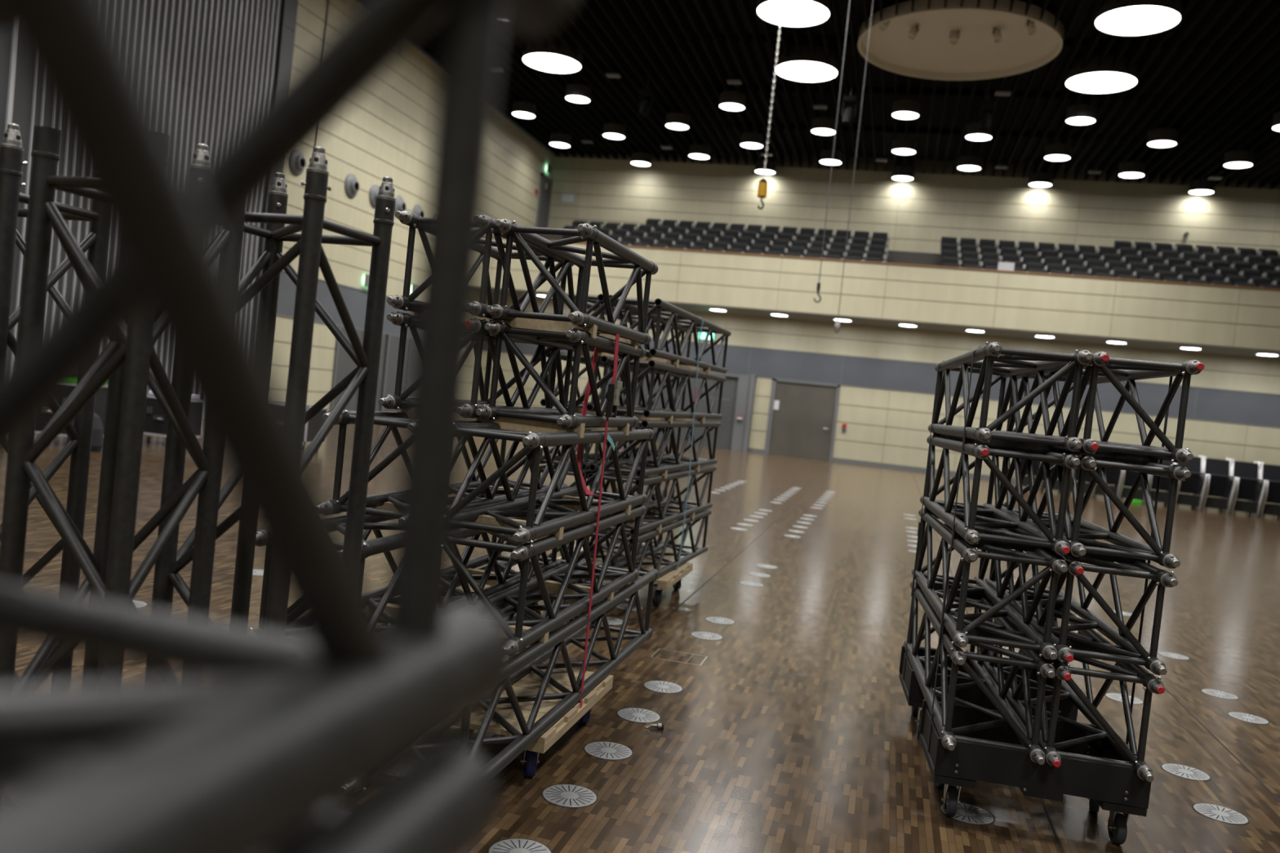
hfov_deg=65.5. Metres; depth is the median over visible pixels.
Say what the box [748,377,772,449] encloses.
wall pier
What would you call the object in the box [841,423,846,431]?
fire alarm box
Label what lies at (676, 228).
seat
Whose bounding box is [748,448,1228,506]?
baseboard
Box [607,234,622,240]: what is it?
seat
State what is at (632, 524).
spacer
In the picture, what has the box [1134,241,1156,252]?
seat
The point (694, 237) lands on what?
seat
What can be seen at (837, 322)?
cable
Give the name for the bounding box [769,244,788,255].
seat
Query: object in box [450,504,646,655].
truss
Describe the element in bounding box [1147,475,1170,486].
chair
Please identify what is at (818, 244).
seat
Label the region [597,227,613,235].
seat
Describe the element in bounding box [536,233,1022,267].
floor
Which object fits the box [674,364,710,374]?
spacer
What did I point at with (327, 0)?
conduit
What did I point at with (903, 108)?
ceiling lamp
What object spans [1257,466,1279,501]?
chair
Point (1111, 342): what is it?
recessed light
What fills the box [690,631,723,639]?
floor vent
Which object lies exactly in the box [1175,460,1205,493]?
chair
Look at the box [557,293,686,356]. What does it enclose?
truss
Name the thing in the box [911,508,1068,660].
truss
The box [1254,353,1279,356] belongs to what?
recessed light
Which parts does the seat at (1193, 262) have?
backrest, seat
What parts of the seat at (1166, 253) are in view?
backrest, seat, armrest frame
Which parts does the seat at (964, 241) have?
backrest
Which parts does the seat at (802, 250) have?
seat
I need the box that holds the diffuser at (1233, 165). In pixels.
[1223,162,1252,168]
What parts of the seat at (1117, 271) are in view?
backrest, seat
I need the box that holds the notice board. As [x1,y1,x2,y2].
[560,192,575,204]
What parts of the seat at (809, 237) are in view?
seat, backrest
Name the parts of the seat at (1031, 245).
seat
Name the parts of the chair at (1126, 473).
seat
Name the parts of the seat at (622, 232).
backrest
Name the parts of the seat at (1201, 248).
backrest, seat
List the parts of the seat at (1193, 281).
backrest, seat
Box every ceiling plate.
[581,139,593,143]
[605,72,621,78]
[660,145,672,149]
[726,79,742,84]
[761,152,773,156]
[813,104,827,109]
[875,157,887,161]
[994,90,1011,96]
[995,164,1008,168]
[1088,169,1102,173]
[1207,175,1222,179]
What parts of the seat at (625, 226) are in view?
seat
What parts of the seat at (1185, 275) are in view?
backrest, seat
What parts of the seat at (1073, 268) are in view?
backrest, seat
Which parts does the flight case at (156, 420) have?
handle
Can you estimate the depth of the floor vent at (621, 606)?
7.01 m
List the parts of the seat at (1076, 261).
backrest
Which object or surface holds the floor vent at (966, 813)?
in the floor at (796, 731)
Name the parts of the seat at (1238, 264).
backrest, seat, armrest frame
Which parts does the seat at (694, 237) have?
seat, backrest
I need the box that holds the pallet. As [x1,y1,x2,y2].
[556,547,693,605]
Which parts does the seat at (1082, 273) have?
backrest, seat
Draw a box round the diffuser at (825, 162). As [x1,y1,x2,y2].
[819,160,840,164]
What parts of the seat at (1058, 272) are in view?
backrest, seat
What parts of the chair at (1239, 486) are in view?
seat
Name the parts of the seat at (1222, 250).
backrest, seat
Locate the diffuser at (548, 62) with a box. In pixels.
[523,53,580,72]
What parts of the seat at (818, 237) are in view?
seat, backrest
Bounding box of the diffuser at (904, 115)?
[892,111,918,119]
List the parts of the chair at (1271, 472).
frame, backrest, seat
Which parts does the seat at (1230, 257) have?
backrest, seat, armrest frame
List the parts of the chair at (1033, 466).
seat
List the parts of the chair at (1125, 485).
seat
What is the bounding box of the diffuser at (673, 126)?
[666,123,688,129]
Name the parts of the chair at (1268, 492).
seat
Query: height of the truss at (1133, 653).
0.374 m
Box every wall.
[0,0,555,411]
[477,337,1279,504]
[547,151,1279,257]
[747,377,756,451]
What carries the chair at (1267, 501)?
on the floor at (796, 731)
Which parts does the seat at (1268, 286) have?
backrest, seat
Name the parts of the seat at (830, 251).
seat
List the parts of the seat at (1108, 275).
backrest, seat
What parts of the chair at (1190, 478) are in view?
seat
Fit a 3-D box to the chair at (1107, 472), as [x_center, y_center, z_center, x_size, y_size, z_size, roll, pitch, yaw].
[12.595,1.204,26.842,0.644,0.906,0.619,6,2,14]
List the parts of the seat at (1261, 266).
backrest, seat, armrest frame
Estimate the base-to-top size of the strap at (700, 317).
1.937 m
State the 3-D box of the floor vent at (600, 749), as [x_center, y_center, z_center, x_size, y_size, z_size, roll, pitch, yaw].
[-0.132,1.359,4.176,0.209,0.002,0.209,6,2,3]
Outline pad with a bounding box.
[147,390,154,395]
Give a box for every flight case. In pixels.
[35,382,107,436]
[143,395,203,443]
[302,404,328,446]
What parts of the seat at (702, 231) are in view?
seat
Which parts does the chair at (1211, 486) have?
seat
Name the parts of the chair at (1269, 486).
frame, seat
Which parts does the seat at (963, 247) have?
backrest, seat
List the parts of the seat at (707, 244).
seat, backrest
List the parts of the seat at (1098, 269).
backrest, seat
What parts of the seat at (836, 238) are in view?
seat, backrest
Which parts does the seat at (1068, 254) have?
backrest, seat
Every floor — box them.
[0,424,1279,852]
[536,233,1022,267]
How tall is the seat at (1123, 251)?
0.920 m
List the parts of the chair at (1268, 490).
seat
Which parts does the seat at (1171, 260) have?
backrest, seat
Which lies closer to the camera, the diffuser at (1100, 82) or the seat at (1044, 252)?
the diffuser at (1100, 82)
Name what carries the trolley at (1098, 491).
on the floor at (796, 731)
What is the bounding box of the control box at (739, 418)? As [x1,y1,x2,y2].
[737,415,742,420]
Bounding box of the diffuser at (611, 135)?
[603,133,624,138]
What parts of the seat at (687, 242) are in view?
backrest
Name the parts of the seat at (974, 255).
backrest, seat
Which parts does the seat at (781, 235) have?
seat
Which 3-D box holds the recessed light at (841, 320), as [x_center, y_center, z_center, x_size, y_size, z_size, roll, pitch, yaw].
[6.217,-3.260,30.540,0.600,0.020,0.600,6,2,14]
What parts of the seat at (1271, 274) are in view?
backrest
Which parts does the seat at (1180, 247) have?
backrest, seat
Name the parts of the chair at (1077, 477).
seat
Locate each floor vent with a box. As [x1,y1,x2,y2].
[133,600,147,606]
[252,568,263,575]
[382,756,413,775]
[487,838,552,852]
[541,784,597,807]
[583,741,633,759]
[601,617,622,624]
[615,603,643,610]
[616,707,661,722]
[643,680,683,693]
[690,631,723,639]
[705,617,735,624]
[730,527,746,530]
[737,523,753,525]
[739,581,764,586]
[742,519,759,521]
[747,572,770,577]
[748,515,764,517]
[755,564,777,568]
[784,534,800,537]
[788,529,804,533]
[792,525,808,528]
[796,521,811,524]
[939,802,995,825]
[1105,693,1143,704]
[1113,610,1131,616]
[1157,651,1189,659]
[1160,763,1211,781]
[1192,803,1249,824]
[1200,688,1239,699]
[1227,711,1269,724]
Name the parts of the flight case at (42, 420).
handle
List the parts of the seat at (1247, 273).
backrest, seat, armrest frame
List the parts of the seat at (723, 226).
seat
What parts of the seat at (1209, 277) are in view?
backrest, seat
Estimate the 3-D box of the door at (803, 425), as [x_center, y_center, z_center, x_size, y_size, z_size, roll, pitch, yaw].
[5.256,-0.229,32.275,2.200,2.480,0.141,6,2,14]
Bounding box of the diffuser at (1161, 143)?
[1147,140,1176,146]
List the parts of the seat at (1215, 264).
backrest, seat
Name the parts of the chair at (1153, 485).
seat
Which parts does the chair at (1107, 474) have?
seat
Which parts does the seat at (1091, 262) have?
backrest, seat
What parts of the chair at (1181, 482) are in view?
seat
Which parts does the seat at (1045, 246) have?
seat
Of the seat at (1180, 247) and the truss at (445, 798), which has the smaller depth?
the truss at (445, 798)
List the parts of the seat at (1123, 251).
backrest, armrest frame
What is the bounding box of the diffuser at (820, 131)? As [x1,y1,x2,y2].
[811,128,835,134]
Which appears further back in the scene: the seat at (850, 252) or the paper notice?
the paper notice
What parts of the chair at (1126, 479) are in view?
seat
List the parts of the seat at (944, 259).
seat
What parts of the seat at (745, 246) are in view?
backrest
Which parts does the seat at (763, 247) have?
backrest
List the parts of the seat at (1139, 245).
backrest, seat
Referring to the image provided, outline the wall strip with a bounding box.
[485,295,1279,394]
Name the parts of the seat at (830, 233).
seat, backrest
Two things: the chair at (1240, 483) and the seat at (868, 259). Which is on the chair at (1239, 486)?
the chair at (1240, 483)
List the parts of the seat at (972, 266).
seat, backrest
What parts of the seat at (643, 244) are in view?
seat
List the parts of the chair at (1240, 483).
frame, seat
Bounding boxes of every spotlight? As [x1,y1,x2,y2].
[639,75,653,116]
[841,64,857,125]
[878,20,890,31]
[907,23,919,39]
[949,29,959,44]
[977,82,995,131]
[991,26,1002,42]
[1024,18,1036,35]
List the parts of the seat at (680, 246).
seat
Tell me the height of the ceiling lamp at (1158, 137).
0.850 m
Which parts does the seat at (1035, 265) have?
seat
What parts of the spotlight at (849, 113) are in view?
rod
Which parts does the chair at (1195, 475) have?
seat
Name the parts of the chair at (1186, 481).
seat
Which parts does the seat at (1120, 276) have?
backrest, seat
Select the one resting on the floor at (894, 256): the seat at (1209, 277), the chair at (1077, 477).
the seat at (1209, 277)
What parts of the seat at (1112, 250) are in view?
backrest, seat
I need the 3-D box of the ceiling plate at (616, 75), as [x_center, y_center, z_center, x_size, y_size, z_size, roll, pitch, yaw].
[-0.767,-10.161,28.809,0.400,0.060,0.280,6,2,14]
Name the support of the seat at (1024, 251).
on the floor at (894, 256)
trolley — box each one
[1015,475,1035,486]
[1040,479,1060,493]
[1069,481,1089,494]
[1093,484,1116,497]
[1120,486,1143,501]
[1150,489,1168,506]
[1176,493,1199,509]
[1201,496,1228,513]
[1230,499,1257,516]
[1258,502,1279,519]
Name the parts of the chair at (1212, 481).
seat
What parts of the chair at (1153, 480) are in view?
seat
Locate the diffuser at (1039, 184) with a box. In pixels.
[1029,182,1051,186]
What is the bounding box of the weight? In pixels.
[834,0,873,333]
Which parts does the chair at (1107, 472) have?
seat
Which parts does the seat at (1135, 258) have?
backrest, seat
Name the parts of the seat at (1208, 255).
backrest, seat, armrest frame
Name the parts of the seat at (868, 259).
seat, backrest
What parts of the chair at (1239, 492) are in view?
seat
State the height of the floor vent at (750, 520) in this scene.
0.002 m
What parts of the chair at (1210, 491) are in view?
seat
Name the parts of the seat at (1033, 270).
backrest, seat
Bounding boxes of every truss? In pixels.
[0,0,577,852]
[0,123,108,793]
[0,125,245,795]
[0,742,499,852]
[144,143,395,679]
[255,493,561,635]
[303,556,586,653]
[322,409,568,519]
[351,560,659,793]
[378,311,561,417]
[386,209,573,319]
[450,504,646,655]
[453,422,654,543]
[475,320,646,428]
[486,218,657,344]
[528,511,664,582]
[537,464,667,526]
[539,412,674,470]
[540,351,679,411]
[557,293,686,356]
[581,504,711,590]
[582,465,716,536]
[588,415,720,477]
[600,355,726,419]
[604,294,731,373]
[903,580,1055,764]
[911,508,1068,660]
[920,435,1080,555]
[928,341,1093,452]
[976,600,1164,782]
[984,528,1177,675]
[994,453,1191,568]
[1006,351,1204,463]
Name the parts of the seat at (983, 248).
backrest, seat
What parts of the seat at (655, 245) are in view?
seat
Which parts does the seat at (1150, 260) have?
backrest, seat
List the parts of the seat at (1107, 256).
backrest, seat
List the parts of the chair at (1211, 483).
seat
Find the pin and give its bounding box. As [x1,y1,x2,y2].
[644,723,663,729]
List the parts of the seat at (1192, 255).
backrest, seat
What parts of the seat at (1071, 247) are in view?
backrest, seat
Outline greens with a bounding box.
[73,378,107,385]
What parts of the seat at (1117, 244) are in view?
backrest, seat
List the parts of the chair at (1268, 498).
seat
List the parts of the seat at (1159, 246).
backrest, seat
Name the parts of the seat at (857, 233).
seat, backrest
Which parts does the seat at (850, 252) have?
seat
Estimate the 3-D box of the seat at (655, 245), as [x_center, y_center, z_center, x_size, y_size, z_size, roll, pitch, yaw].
[0.613,-5.429,31.921,0.594,0.920,0.456,6,2,14]
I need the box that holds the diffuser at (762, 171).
[755,169,774,173]
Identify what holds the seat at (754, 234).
on the floor at (894, 256)
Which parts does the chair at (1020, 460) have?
seat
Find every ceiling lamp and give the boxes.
[511,100,536,118]
[521,37,583,73]
[549,132,571,147]
[564,83,591,103]
[602,122,626,139]
[631,151,651,166]
[665,105,689,129]
[688,139,711,159]
[719,84,746,111]
[740,126,764,148]
[755,0,831,26]
[755,156,776,174]
[774,44,839,82]
[810,113,836,135]
[819,146,842,164]
[891,98,920,119]
[891,136,916,155]
[891,165,914,181]
[957,146,982,171]
[964,112,993,141]
[1028,163,1053,187]
[1044,132,1071,160]
[1064,54,1139,93]
[1065,93,1097,124]
[1093,0,1184,35]
[1118,151,1145,177]
[1146,116,1177,147]
[1188,177,1215,195]
[1223,148,1254,168]
[1271,111,1279,131]
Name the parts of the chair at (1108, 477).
seat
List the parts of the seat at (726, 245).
seat, backrest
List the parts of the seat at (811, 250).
seat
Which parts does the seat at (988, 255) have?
seat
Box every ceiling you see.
[360,0,1279,189]
[476,286,1279,359]
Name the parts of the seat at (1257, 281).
backrest, seat, armrest frame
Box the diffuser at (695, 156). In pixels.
[688,154,709,159]
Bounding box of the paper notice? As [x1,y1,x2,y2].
[773,400,779,409]
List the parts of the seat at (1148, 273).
backrest, seat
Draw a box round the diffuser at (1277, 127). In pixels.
[1272,124,1279,130]
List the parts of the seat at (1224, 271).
backrest, seat, armrest frame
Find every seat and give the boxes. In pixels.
[562,225,577,238]
[572,220,587,226]
[588,221,604,228]
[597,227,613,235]
[604,222,622,231]
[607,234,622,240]
[613,228,631,239]
[617,240,631,245]
[622,222,638,233]
[622,235,640,245]
[631,229,648,239]
[632,241,649,246]
[638,224,655,234]
[640,236,658,246]
[645,218,662,228]
[648,231,666,241]
[651,243,668,248]
[655,225,672,235]
[658,237,676,248]
[662,219,679,230]
[665,231,683,242]
[670,244,686,248]
[672,226,689,236]
[676,239,694,248]
[679,220,695,231]
[683,232,701,243]
[688,245,706,250]
[689,226,706,237]
[694,240,713,250]
[695,221,712,231]
[701,234,719,244]
[706,228,724,239]
[707,246,724,251]
[712,222,729,233]
[713,240,731,251]
[719,235,737,248]
[724,229,742,239]
[726,248,744,253]
[729,223,746,234]
[732,242,750,253]
[737,235,755,248]
[742,230,759,242]
[746,224,764,235]
[746,249,763,253]
[750,243,768,254]
[755,237,773,250]
[760,231,777,242]
[764,225,782,235]
[764,250,782,255]
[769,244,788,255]
[773,238,791,252]
[777,232,795,244]
[782,226,799,237]
[784,252,803,257]
[788,245,807,257]
[792,240,810,253]
[795,233,813,247]
[800,227,817,240]
[804,253,822,257]
[808,247,826,257]
[811,240,829,253]
[814,235,832,248]
[817,228,835,241]
[824,254,843,259]
[826,248,846,259]
[830,242,848,255]
[832,235,851,248]
[835,229,853,243]
[844,255,863,261]
[846,249,866,261]
[848,243,867,257]
[851,237,870,250]
[853,231,871,244]
[865,257,884,262]
[866,250,885,262]
[868,244,887,262]
[870,238,888,262]
[871,231,889,255]
[940,236,959,248]
[940,243,960,257]
[940,249,960,263]
[940,256,961,266]
[942,262,962,267]
[960,237,979,249]
[960,244,980,258]
[960,250,982,265]
[961,257,982,268]
[963,264,980,268]
[978,239,999,253]
[979,245,1000,259]
[981,252,1002,262]
[982,258,999,268]
[984,266,997,270]
[998,240,1018,248]
[1000,246,1021,256]
[1001,253,1022,263]
[1004,260,1025,270]
[1013,267,1024,271]
[1017,240,1038,251]
[1019,248,1041,258]
[1022,254,1044,266]
[1024,262,1047,271]
[1027,268,1049,273]
[1037,242,1058,253]
[1040,248,1062,261]
[1043,256,1065,267]
[1045,262,1069,273]
[1049,270,1073,275]
[1057,243,1079,254]
[1061,250,1083,262]
[1064,257,1087,270]
[1068,264,1091,275]
[1072,271,1096,276]
[1078,244,1099,256]
[1081,251,1103,262]
[1085,258,1108,271]
[1090,266,1113,275]
[1094,272,1114,277]
[1098,245,1119,257]
[1102,253,1125,263]
[1107,260,1130,271]
[1112,267,1136,277]
[1113,240,1135,250]
[1117,274,1137,279]
[1119,247,1141,258]
[1124,254,1146,266]
[1128,261,1152,273]
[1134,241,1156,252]
[1134,268,1159,279]
[1139,248,1162,259]
[1140,275,1160,280]
[1145,255,1168,266]
[1151,262,1175,274]
[1154,242,1177,253]
[1157,270,1182,280]
[1160,249,1183,260]
[1164,277,1184,282]
[1166,257,1190,267]
[1173,264,1197,275]
[1174,244,1197,254]
[1179,271,1205,282]
[1181,250,1204,262]
[1186,279,1208,284]
[1187,257,1212,269]
[1195,244,1218,256]
[1195,265,1220,277]
[1202,252,1226,263]
[1202,273,1229,284]
[1209,259,1235,271]
[1211,280,1232,285]
[1216,246,1239,257]
[1217,266,1243,279]
[1223,253,1248,265]
[1226,275,1253,285]
[1231,261,1257,272]
[1235,282,1257,287]
[1237,247,1262,258]
[1240,268,1266,280]
[1245,254,1271,266]
[1249,275,1276,287]
[1253,262,1279,274]
[1258,248,1279,259]
[1259,284,1279,288]
[1263,270,1279,282]
[1267,256,1279,267]
[1273,277,1279,286]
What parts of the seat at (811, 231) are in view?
seat, backrest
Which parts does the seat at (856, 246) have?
backrest, seat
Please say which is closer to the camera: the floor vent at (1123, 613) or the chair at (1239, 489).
the floor vent at (1123, 613)
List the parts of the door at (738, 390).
jamb post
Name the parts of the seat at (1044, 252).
seat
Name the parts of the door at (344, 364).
frame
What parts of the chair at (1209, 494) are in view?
seat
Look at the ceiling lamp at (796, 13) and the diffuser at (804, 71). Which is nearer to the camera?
the ceiling lamp at (796, 13)
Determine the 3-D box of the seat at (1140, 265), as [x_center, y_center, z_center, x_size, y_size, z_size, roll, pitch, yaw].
[15.101,-4.545,30.121,0.594,0.920,0.456,6,2,14]
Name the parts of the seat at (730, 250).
seat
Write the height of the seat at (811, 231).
0.920 m
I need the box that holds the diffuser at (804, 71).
[775,61,837,81]
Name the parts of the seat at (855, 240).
seat, backrest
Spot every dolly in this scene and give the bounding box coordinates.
[452,662,613,777]
[898,645,1078,733]
[919,699,1151,844]
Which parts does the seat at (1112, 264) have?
backrest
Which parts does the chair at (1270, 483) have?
frame, seat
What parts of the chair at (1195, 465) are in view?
backrest, seat, frame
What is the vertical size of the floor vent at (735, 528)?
0.002 m
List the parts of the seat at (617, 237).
seat, backrest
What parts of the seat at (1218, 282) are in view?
backrest, seat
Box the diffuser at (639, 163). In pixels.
[631,161,649,165]
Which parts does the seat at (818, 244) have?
seat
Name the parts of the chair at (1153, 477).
seat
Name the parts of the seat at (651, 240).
backrest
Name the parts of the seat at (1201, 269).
backrest, seat, armrest frame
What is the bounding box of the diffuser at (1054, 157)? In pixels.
[1044,155,1070,160]
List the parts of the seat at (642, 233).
seat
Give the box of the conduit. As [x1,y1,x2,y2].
[313,0,328,149]
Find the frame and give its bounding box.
[650,648,707,666]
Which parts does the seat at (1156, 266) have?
backrest, seat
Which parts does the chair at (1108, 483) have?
seat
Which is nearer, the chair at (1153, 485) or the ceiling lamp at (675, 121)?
the chair at (1153, 485)
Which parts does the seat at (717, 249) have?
seat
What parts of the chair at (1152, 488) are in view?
seat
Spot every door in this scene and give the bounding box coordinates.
[328,325,386,411]
[378,334,413,411]
[535,172,552,227]
[604,368,755,451]
[764,377,840,461]
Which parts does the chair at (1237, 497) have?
seat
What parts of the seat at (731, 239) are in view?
backrest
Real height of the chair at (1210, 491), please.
0.906 m
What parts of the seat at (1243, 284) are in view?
backrest, seat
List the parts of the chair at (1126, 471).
seat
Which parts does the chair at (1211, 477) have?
seat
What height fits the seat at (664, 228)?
0.920 m
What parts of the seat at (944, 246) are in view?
seat, backrest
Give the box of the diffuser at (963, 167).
[957,165,980,170]
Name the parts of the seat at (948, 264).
seat, backrest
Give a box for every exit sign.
[364,273,368,287]
[412,284,418,297]
[546,163,551,173]
[697,332,715,340]
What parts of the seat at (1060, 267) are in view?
seat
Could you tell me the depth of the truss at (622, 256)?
3.92 m
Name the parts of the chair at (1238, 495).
seat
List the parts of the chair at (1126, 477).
seat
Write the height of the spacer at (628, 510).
0.056 m
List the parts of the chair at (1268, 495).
seat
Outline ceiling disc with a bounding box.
[857,0,1063,79]
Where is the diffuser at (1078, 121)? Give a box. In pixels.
[1066,116,1095,124]
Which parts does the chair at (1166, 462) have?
backrest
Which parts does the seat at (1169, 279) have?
backrest, seat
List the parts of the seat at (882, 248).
seat, backrest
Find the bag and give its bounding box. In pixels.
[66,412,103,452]
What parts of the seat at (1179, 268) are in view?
backrest, seat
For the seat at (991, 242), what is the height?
0.920 m
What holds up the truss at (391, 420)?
on the truss at (380, 544)
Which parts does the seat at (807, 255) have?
seat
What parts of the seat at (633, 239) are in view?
seat, backrest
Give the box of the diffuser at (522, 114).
[512,111,534,118]
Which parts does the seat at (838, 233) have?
seat, backrest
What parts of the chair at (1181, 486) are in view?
seat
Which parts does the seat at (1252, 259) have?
backrest, seat, armrest frame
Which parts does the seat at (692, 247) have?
seat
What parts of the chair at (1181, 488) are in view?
seat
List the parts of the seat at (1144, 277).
backrest, seat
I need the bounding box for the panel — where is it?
[997,262,1014,271]
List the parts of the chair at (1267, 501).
seat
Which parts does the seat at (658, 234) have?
backrest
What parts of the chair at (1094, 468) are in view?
frame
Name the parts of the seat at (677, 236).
backrest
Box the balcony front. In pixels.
[477,236,1279,350]
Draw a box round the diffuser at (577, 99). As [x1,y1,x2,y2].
[565,95,589,102]
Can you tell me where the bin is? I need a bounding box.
[1131,499,1142,503]
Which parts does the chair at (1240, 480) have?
frame, seat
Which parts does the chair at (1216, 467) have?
frame, backrest, seat, frame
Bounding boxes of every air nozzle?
[288,153,306,175]
[344,173,359,198]
[368,184,379,208]
[394,195,406,214]
[412,204,424,217]
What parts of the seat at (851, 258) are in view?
seat, backrest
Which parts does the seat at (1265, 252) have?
backrest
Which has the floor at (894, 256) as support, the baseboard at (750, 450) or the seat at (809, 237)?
the seat at (809, 237)
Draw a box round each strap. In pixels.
[577,333,622,708]
[676,316,703,570]
[902,360,944,679]
[927,346,1173,751]
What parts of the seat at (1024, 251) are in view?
seat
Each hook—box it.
[756,0,783,209]
[813,0,850,302]
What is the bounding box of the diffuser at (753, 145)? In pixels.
[741,142,762,148]
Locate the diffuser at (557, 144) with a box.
[550,142,569,147]
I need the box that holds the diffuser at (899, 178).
[892,176,912,180]
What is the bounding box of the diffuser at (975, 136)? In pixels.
[965,133,991,140]
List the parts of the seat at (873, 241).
seat, backrest, armrest frame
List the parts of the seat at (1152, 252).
backrest, seat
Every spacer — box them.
[371,502,564,540]
[372,602,549,645]
[397,408,585,438]
[410,311,597,338]
[466,568,613,602]
[483,485,631,515]
[570,460,667,479]
[574,407,673,423]
[580,350,679,368]
[584,423,630,435]
[598,333,638,349]
[614,521,662,533]
[646,508,694,519]
[672,417,705,423]
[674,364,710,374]
[687,465,699,471]
[914,579,1063,609]
[922,504,1072,532]
[931,429,963,441]
[942,624,1124,655]
[952,529,1146,564]
[963,435,1158,465]
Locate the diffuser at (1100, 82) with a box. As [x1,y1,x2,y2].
[1066,71,1137,93]
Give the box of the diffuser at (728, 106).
[720,102,744,110]
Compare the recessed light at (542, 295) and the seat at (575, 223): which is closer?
the recessed light at (542, 295)
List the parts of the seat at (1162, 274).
backrest, seat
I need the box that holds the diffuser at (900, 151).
[892,148,915,154]
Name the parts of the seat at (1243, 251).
backrest, seat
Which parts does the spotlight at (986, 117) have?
rod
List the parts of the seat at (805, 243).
seat, backrest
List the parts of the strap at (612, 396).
ratchet handle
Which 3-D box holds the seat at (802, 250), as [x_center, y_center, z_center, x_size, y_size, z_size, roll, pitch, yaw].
[4.998,-5.308,31.741,0.594,0.920,0.456,6,2,14]
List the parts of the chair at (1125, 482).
seat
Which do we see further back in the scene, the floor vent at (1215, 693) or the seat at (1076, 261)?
the seat at (1076, 261)
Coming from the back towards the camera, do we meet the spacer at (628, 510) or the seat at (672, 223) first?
the seat at (672, 223)
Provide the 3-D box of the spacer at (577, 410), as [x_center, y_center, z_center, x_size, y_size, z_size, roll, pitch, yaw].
[-0.139,-0.088,7.011,0.758,0.056,0.045,6,2,16]
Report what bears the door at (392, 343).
in the wall at (210, 66)
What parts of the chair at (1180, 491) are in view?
seat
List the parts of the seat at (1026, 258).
seat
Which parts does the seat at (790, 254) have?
seat, backrest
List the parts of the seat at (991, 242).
backrest, seat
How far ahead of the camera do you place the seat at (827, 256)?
30.53 m
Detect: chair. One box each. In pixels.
[1012,463,1039,483]
[1012,465,1039,488]
[1012,471,1039,491]
[1013,458,1041,474]
[1013,461,1039,479]
[1013,461,1040,476]
[1075,472,1093,494]
[1075,475,1092,497]
[1091,468,1121,487]
[1092,479,1119,497]
[1093,468,1123,481]
[1093,470,1120,492]
[1093,473,1119,495]
[1093,475,1119,497]
[1094,466,1120,489]
[1115,475,1135,495]
[1115,478,1145,501]
[1115,480,1145,503]
[1116,471,1136,493]
[1116,472,1147,489]
[1117,470,1148,488]
[1118,469,1150,484]
[1142,478,1169,497]
[1142,480,1169,497]
[1142,484,1169,505]
[1146,459,1174,484]
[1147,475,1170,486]
[1147,475,1170,492]
[1174,462,1204,496]
[1174,487,1201,510]
[1175,455,1207,491]
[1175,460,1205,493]
[1175,481,1203,505]
[1175,484,1202,507]
[1176,476,1204,499]
[1176,477,1203,502]
[1196,488,1230,513]
[1198,486,1231,511]
[1199,462,1234,499]
[1199,464,1233,502]
[1199,480,1232,505]
[1200,456,1236,494]
[1200,461,1235,497]
[1200,484,1231,508]
[1224,493,1259,517]
[1226,480,1262,508]
[1227,467,1263,503]
[1227,473,1262,506]
[1227,486,1261,511]
[1227,489,1260,514]
[1228,462,1264,500]
[1229,458,1265,497]
[1255,487,1279,509]
[1256,467,1279,503]
[1256,470,1279,506]
[1256,489,1279,511]
[1257,462,1279,497]
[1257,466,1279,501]
[1257,497,1279,518]
[1258,493,1279,515]
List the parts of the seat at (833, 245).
seat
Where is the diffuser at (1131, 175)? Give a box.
[1119,172,1143,177]
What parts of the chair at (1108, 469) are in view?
seat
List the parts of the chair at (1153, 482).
seat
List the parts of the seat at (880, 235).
seat, backrest, armrest frame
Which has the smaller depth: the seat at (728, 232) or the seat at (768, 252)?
the seat at (768, 252)
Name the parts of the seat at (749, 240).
backrest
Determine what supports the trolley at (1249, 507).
on the floor at (796, 731)
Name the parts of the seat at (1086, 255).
backrest, seat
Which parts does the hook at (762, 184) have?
chain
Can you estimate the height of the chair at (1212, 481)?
0.906 m
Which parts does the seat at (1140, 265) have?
backrest, seat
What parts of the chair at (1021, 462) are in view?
seat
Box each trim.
[482,235,1279,290]
[652,462,843,630]
[911,470,1063,852]
[1026,552,1279,801]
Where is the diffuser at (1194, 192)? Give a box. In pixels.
[1188,190,1213,194]
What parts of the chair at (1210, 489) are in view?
seat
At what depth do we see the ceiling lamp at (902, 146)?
32.35 m
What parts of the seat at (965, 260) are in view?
seat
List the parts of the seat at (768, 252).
seat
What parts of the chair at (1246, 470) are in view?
frame, backrest, seat, frame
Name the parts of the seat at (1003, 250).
seat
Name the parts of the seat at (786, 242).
seat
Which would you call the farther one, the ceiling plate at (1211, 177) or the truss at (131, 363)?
the ceiling plate at (1211, 177)
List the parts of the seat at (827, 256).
seat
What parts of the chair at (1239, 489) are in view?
seat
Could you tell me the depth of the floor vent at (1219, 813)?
4.18 m
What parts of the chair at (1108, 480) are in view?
seat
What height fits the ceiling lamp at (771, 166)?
0.850 m
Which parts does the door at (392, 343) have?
frame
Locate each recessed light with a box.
[535,294,552,297]
[708,308,727,311]
[769,313,789,316]
[832,318,852,321]
[897,324,918,327]
[964,329,986,332]
[1033,335,1055,337]
[1105,341,1128,344]
[1178,346,1202,350]
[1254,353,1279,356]
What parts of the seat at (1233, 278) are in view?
backrest, seat, armrest frame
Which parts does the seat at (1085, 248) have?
backrest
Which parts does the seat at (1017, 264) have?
backrest, seat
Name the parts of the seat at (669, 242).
seat, backrest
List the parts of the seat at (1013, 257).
seat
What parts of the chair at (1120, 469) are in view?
frame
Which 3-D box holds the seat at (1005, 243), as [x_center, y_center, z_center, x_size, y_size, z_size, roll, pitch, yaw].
[12.079,-5.688,32.735,0.594,0.920,0.456,6,2,14]
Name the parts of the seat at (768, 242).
backrest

